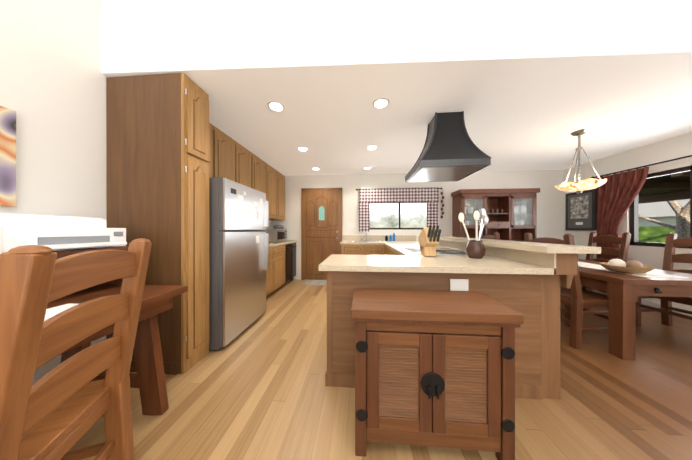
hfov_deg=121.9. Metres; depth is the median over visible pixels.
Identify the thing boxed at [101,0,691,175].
ceiling
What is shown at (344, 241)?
countertop
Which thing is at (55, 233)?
printer
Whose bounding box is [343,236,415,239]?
backsplash
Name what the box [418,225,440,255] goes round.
knife block
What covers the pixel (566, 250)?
countertop
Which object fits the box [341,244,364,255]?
base cabinet
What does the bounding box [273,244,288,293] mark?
base cabinet
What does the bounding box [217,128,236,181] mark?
upper cabinet
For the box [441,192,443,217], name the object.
hanging ristra
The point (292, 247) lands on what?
dishwasher
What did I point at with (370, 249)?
base cabinet
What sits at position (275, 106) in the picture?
recessed light
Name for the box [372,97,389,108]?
recessed light
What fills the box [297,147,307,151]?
recessed light
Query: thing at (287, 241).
countertop
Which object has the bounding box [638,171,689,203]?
roof canopy
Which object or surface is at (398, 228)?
window
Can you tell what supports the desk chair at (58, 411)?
on the floor
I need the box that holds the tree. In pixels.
[638,200,689,238]
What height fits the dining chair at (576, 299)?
1.108 m
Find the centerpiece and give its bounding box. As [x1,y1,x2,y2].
[599,259,654,273]
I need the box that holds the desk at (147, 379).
[44,246,187,415]
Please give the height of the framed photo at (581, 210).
0.750 m
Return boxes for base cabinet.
[266,248,272,298]
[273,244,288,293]
[325,272,544,399]
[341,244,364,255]
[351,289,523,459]
[365,244,384,255]
[385,248,396,255]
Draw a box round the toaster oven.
[262,229,286,241]
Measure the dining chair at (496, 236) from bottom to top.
1.108 m
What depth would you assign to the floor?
1.25 m
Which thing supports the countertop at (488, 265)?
on the base cabinet at (525, 295)
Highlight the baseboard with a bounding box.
[581,286,691,315]
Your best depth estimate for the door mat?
4.13 m
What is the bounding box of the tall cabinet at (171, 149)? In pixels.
[105,72,212,374]
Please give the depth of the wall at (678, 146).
2.87 m
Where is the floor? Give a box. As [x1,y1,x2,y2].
[68,279,691,459]
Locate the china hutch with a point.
(511, 214)
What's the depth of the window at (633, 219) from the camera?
2.86 m
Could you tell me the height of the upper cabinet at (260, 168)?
1.028 m
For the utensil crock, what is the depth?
1.62 m
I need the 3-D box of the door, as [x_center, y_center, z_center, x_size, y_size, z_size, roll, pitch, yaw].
[-0.413,0.094,4.314,1.220,2.090,0.110,0,0,4]
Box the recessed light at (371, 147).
[366,145,377,149]
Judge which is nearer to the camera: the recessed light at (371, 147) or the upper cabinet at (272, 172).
the recessed light at (371, 147)
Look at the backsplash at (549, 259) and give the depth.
1.47 m
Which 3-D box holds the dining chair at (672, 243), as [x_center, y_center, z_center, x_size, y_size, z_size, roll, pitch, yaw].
[3.686,0.588,2.084,0.551,1.108,0.490,0,0,-4]
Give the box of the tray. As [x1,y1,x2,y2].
[273,225,283,228]
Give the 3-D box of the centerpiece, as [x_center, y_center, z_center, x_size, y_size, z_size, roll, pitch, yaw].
[2.796,0.359,1.925,0.320,0.136,0.320,0,0,4]
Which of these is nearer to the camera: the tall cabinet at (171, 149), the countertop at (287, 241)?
the tall cabinet at (171, 149)
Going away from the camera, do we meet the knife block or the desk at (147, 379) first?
the desk at (147, 379)
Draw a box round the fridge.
[209,177,268,350]
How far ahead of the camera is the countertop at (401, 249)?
2.19 m
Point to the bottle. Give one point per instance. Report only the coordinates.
(390, 238)
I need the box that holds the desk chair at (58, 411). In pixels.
[0,238,151,459]
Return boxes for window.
[369,202,426,229]
[629,166,691,248]
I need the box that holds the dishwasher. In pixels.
[289,240,296,281]
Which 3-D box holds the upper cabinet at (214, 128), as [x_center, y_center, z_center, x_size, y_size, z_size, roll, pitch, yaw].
[-1.748,-0.903,2.051,0.350,0.688,0.470,0,0,4]
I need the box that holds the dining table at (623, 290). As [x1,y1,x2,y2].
[578,259,691,359]
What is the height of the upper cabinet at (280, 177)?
1.028 m
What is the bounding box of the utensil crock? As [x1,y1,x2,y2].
[458,209,487,258]
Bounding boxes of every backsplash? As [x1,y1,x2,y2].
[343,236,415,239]
[438,240,556,267]
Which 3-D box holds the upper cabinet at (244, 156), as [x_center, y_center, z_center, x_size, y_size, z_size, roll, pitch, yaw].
[-1.686,-0.734,2.875,0.350,1.028,0.419,0,0,4]
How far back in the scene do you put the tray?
4.25 m
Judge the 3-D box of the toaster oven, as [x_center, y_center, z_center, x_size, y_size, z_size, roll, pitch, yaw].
[-1.463,0.109,3.891,0.410,0.258,0.480,0,0,4]
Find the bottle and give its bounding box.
[389,233,394,240]
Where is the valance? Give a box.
[356,187,441,231]
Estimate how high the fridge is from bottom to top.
1.630 m
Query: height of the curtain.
2.015 m
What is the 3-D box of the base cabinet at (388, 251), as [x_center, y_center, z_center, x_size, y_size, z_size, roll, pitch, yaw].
[1.057,0.710,2.723,0.750,0.860,1.870,0,0,4]
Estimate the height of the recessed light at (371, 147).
0.007 m
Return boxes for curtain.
[591,155,691,291]
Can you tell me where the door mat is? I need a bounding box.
[303,280,326,284]
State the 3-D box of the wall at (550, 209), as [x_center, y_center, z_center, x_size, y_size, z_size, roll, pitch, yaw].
[1.402,-0.111,4.312,6.600,2.500,0.150,0,0,4]
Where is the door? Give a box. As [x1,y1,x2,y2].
[301,188,354,279]
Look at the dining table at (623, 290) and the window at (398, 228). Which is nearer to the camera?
the dining table at (623, 290)
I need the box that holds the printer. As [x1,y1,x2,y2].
[0,213,126,253]
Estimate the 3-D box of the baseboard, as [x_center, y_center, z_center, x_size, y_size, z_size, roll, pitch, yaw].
[4.281,1.091,0.710,0.015,0.100,6.599,0,0,4]
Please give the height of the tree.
3.505 m
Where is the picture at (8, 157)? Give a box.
[0,106,15,206]
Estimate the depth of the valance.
4.19 m
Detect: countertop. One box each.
[269,240,292,247]
[319,256,556,275]
[341,240,418,243]
[385,244,466,255]
[439,236,600,255]
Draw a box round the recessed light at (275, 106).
[267,101,284,111]
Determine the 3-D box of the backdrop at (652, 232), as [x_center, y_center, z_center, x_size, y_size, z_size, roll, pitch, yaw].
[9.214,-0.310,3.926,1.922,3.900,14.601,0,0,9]
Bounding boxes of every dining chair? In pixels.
[478,232,499,239]
[524,233,608,348]
[581,232,630,308]
[636,233,691,326]
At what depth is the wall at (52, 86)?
1.31 m
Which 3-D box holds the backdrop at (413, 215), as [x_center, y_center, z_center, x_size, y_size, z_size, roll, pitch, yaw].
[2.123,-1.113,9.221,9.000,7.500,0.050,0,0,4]
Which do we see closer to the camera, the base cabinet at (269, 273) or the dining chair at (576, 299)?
the dining chair at (576, 299)
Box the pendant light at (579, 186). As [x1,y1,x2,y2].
[555,129,606,193]
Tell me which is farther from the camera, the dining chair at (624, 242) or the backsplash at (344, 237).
the backsplash at (344, 237)
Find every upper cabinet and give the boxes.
[213,125,216,177]
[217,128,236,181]
[237,142,252,188]
[253,154,268,200]
[269,165,276,219]
[277,171,284,219]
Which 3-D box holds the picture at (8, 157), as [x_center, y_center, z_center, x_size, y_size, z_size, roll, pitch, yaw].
[-2.009,-0.424,0.766,0.028,0.570,0.765,0,0,4]
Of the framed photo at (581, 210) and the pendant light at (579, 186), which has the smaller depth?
the pendant light at (579, 186)
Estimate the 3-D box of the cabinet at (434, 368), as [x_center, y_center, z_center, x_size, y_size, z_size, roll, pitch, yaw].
[0.436,0.766,1.083,0.796,0.750,0.335,0,0,4]
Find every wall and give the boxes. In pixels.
[0,0,270,384]
[271,169,563,279]
[564,132,691,310]
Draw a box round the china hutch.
[451,188,539,241]
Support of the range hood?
attached to the ceiling
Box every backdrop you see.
[370,203,426,227]
[638,199,689,242]
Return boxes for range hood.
[405,111,491,181]
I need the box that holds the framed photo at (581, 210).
[566,189,596,230]
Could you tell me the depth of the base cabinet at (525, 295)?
1.34 m

